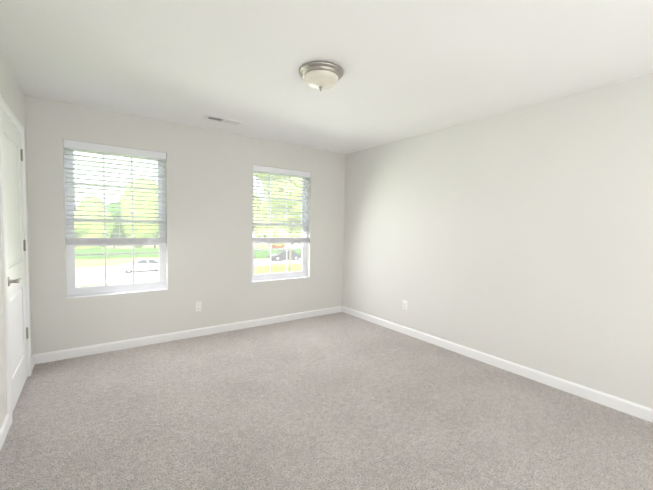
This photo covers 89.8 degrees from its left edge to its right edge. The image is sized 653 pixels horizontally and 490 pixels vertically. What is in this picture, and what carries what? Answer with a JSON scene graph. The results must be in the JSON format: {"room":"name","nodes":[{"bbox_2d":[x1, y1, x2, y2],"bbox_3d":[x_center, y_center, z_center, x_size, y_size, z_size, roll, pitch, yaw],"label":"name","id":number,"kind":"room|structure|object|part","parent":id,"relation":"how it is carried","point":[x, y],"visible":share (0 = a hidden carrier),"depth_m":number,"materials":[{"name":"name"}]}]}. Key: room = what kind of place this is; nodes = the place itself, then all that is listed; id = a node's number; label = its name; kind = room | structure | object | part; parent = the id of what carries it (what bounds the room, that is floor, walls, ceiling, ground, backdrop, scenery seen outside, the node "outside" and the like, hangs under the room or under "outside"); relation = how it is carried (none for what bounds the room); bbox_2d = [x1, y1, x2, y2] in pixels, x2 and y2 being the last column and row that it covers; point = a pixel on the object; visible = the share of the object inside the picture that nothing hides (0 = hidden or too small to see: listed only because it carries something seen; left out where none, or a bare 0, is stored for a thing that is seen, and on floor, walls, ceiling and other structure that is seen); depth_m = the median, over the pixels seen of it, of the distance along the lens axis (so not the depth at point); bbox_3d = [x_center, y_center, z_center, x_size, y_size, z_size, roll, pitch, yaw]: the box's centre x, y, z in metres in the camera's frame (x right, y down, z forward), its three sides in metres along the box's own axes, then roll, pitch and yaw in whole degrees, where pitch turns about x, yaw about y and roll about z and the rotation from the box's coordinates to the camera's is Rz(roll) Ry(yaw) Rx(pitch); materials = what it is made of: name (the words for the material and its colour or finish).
{"room":"empty bedroom","nodes":[
{"label":"empty bedroom","id":0,"kind":"room"},
{"bbox_2d":[0,47,32,427],"bbox_3d":[-1.452,0.516,1.117,0.160,3.440,4.527,-1,4,-36],"label":"wall","id":1,"kind":"structure","parent":0,"point":[12,94],"depth_m":2.28,"materials":[{"name":"beige paint"}]},
{"bbox_2d":[0,413,9,450],"bbox_3d":[-1.059,1.220,0.737,0.013,0.092,3.373,-1,4,-36],"label":"baseboard","id":2,"kind":"structure","parent":1,"relation":"attached to","point":[4,428],"depth_m":1.99,"materials":[{"name":"white paint"}]},
{"bbox_2d":[2,112,28,412],"bbox_3d":[-2.314,0.126,2.422,0.142,2.016,0.778,-1,4,-36],"label":"door","id":3,"kind":"structure","parent":1,"relation":"in","point":[14,243],"depth_m":2.41,"materials":[{"name":"white paint"}]},
{"bbox_3d":[-2.152,0.242,2.199,0.142,0.066,0.141,-1,4,-36],"label":"door handle","id":4,"kind":"part","parent":3,"relation":"part of","materials":[{"name":"silver metal"}]},
{"bbox_3d":[-2.508,0.003,2.724,0.014,1.575,0.048,-1,4,-36],"label":"door hinges","id":5,"kind":"part","parent":3,"relation":"part of","materials":[{"name":"silver metal"}]},
{"bbox_2d":[0,94,31,425],"bbox_3d":[-2.360,0.097,2.373,0.194,2.102,0.904,-1,4,-36],"label":"door frame","id":6,"kind":"structure","parent":1,"relation":"attached to","point":[4,107],"depth_m":2.11,"materials":[{"name":"white paint"}]},
{"bbox_2d":[31,355,34,369],"bbox_3d":[-2.643,1.066,2.942,0.013,0.092,0.217,-1,4,-36],"label":"baseboard","id":7,"kind":"structure","parent":1,"relation":"attached to","point":[32,361],"depth_m":2.97,"materials":[{"name":"white paint"}]},
{"bbox_2d":[25,95,345,353],"bbox_3d":[-1.259,-0.146,4.099,3.969,2.440,0.160,-1,4,-36],"label":"wall","id":8,"kind":"structure","parent":0,"point":[209,180],"depth_m":3.75,"materials":[{"name":"beige paint"}]},
{"bbox_2d":[63,142,167,298],"bbox_3d":[-2.172,-0.250,3.436,0.890,1.516,0.156,-1,4,-36],"label":"window","id":9,"kind":"structure","parent":8,"relation":"in","point":[73,291],"depth_m":3.44,"materials":[{"name":"white plastic"}]},
{"bbox_2d":[63,139,165,246],"bbox_3d":[-2.144,-0.497,3.390,0.878,1.013,0.069,-1,4,-36],"label":"window blind","id":10,"kind":"object","parent":9,"relation":"attached to","point":[80,241],"visible":1,"depth_m":3.35,"materials":[{"name":"white plastic"}]},
{"bbox_2d":[33,306,341,363],"bbox_3d":[-1.232,1.030,4.094,3.649,0.092,0.013,-1,4,-36],"label":"baseboard","id":11,"kind":"structure","parent":8,"relation":"attached to","point":[91,349],"depth_m":3.70,"materials":[{"name":"white paint"}]},
{"bbox_2d":[195,301,200,311],"bbox_3d":[-1.515,0.728,3.872,0.070,0.115,0.008,-1,4,-36],"label":"electrical outlet","id":12,"kind":"object","parent":8,"relation":"attached to","point":[197,306],"visible":1,"depth_m":3.87,"materials":[{"name":"white plastic"}]},
{"bbox_2d":[252,170,308,281],"bbox_3d":[-0.639,-0.280,4.536,0.890,1.516,0.156,-1,4,-36],"label":"window","id":13,"kind":"structure","parent":8,"relation":"in","point":[271,276],"depth_m":4.60,"materials":[{"name":"white plastic"}]},
{"bbox_2d":[252,165,310,243],"bbox_3d":[-0.610,-0.527,4.489,0.878,1.013,0.069,-1,4,-36],"label":"window blind","id":14,"kind":"object","parent":13,"relation":"attached to","point":[271,240],"visible":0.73,"depth_m":4.46,"materials":[{"name":"white plastic"}]},
{"bbox_2d":[0,312,652,489],"bbox_3d":[0.080,1.304,2.272,3.969,0.200,4.847,-1,4,-36],"label":"floor","id":15,"kind":"structure","parent":0,"point":[339,401],"depth_m":2.23,"materials":[{"name":"carpet"}]},
{"bbox_2d":[0,0,652,153],"bbox_3d":[0.132,-1.311,2.127,3.969,0.160,4.847,-1,4,-36],"label":"ceiling","id":16,"kind":"structure","parent":0,"point":[411,68],"depth_m":2.16,"materials":[{"name":"white paint"}]},
{"bbox_2d":[203,114,242,125],"bbox_3d":[-1.100,-1.326,3.494,0.370,0.011,0.150,-1,4,-36],"label":"ceiling vent","id":17,"kind":"object","parent":16,"relation":"in","point":[221,120],"visible":0.98,"depth_m":3.48,"materials":[{"name":"white metal"}]},
{"bbox_2d":[299,61,342,90],"bbox_3d":[-0.041,-1.178,2.365,0.320,0.139,0.320,-1,4,-36],"label":"flush-mount light fixture","id":18,"kind":"object","parent":16,"relation":"attached to","point":[320,75],"visible":1,"depth_m":2.28,"materials":[{"name":"white glass"}]},
{"bbox_2d":[342,73,652,408],"bbox_3d":[1.654,-0.044,3.309,0.160,2.440,4.527,-1,4,-36],"label":"wall","id":19,"kind":"structure","parent":0,"point":[523,236],"depth_m":2.96,"materials":[{"name":"beige paint"}]},
{"bbox_2d":[403,300,406,309],"bbox_3d":[0.984,0.759,4.120,0.008,0.115,0.070,-1,4,-36],"label":"electrical outlet","id":20,"kind":"object","parent":19,"relation":"attached to","point":[404,305],"visible":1,"depth_m":4.11,"materials":[{"name":"white plastic"}]},
{"bbox_2d":[342,306,652,422],"bbox_3d":[1.563,1.130,3.318,0.013,0.092,4.514,-1,4,-36],"label":"baseboard","id":21,"kind":"structure","parent":19,"relation":"attached to","point":[625,406],"depth_m":2.97,"materials":[{"name":"white paint"}]},
{"label":"outside","id":22,"kind":"structure","parent":0,"visible":0},
{"bbox_2d":[75,229,268,286],"bbox_3d":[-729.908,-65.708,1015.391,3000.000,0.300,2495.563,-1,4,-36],"label":"ground","id":23,"kind":"structure","parent":22,"point":[157,246],"depth_m":50.98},
{"bbox_2d":[74,195,114,248],"bbox_3d":[-33.689,-2.633,47.122,5.528,9.139,5.575,-1,4,-36],"label":"tree","id":24,"kind":"object","parent":23,"relation":"on","point":[88,226],"depth_m":45.53,"materials":[{"name":"green plant"}]},
{"bbox_2d":[102,202,126,247],"bbox_3d":[-36.055,-2.989,55.596,6.638,8.817,6.433,-1,4,-36],"label":"tree","id":25,"kind":"object","parent":23,"relation":"on","point":[115,214],"depth_m":53.77,"materials":[{"name":"green plant"}]},
{"bbox_2d":[75,257,158,266],"bbox_3d":[-26.428,2.053,39.139,31.543,0.859,1.711,-1,4,-36],"label":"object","id":26,"kind":"object","parent":23,"relation":"on","point":[108,262],"depth_m":38.45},
{"bbox_2d":[75,248,158,259],"bbox_3d":[-28.724,1.346,41.447,34.526,1.923,2.615,-1,4,-36],"label":"grass","id":27,"kind":"structure","parent":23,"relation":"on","point":[107,256],"depth_m":41.32,"materials":[{"name":"green plant"}]},
{"bbox_2d":[120,176,157,247],"bbox_3d":[-29.807,-4.600,52.443,5.770,12.632,5.907,-1,4,-36],"label":"tree","id":28,"kind":"object","parent":23,"relation":"on","point":[140,210],"depth_m":50.73,"materials":[{"name":"green plant"}]},
{"bbox_2d":[75,258,301,284],"bbox_3d":[-23.401,2.884,31.931,600.000,0.020,12.300,-1,4,-36],"label":"pavement","id":29,"kind":"structure","parent":23,"relation":"on","point":[96,275],"depth_m":32.39,"materials":[{"name":"white concrete"}]},
{"bbox_2d":[118,258,158,272],"bbox_3d":[-19.475,2.121,34.759,4.300,1.346,1.694,-1,4,-36],"label":"car","id":30,"kind":"object","parent":29,"relation":"on","point":[138,261],"depth_m":34.09,"materials":[{"name":"paint"}]},
{"bbox_2d":[267,250,301,260],"bbox_3d":[-6.288,1.517,48.877,4.850,1.518,1.907,-1,4,-36],"label":"car","id":31,"kind":"object","parent":29,"relation":"on","point":[277,254],"depth_m":48.21,"materials":[{"name":"paint"}]},
{"bbox_2d":[254,194,262,228],"bbox_3d":[-16.773,-5.033,69.010,8.093,12.184,8.372,-1,4,-36],"label":"tree","id":32,"kind":"object","parent":23,"relation":"on","point":[257,205],"depth_m":66.37,"materials":[{"name":"green plant"}]},
{"bbox_2d":[269,243,284,248],"bbox_3d":[-9.050,0.358,59.612,2.957,2.771,2.938,-1,4,-36],"label":"maple tree","id":33,"kind":"object","parent":23,"relation":"on","point":[282,246],"depth_m":58.48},
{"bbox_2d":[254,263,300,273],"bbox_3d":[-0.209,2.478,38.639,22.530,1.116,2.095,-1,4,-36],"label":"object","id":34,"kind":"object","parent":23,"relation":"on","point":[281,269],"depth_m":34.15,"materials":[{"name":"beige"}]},
{"bbox_2d":[254,247,301,258],"bbox_3d":[4.194,0.997,62.912,39.033,1.562,2.141,-1,4,-36],"label":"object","id":35,"kind":"object","parent":23,"relation":"on","point":[263,254],"depth_m":51.85,"materials":[{"name":"green plant"}]},
{"bbox_2d":[254,173,301,271],"bbox_3d":[-2.374,-2.152,24.072,6.830,11.987,6.799,-1,4,-36],"label":"tree","id":36,"kind":"object","parent":23,"relation":"on","point":[294,228],"depth_m":23.53,"materials":[{"name":"green plant"}]},
{"bbox_2d":[284,222,301,247],"bbox_3d":[-5.918,-4.107,76.868,9.800,9.900,11.800,1,3,-8],"label":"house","id":37,"kind":"structure","parent":23,"relation":"on","point":[296,246],"depth_m":71.37,"materials":[{"name":"white"}]}
]}

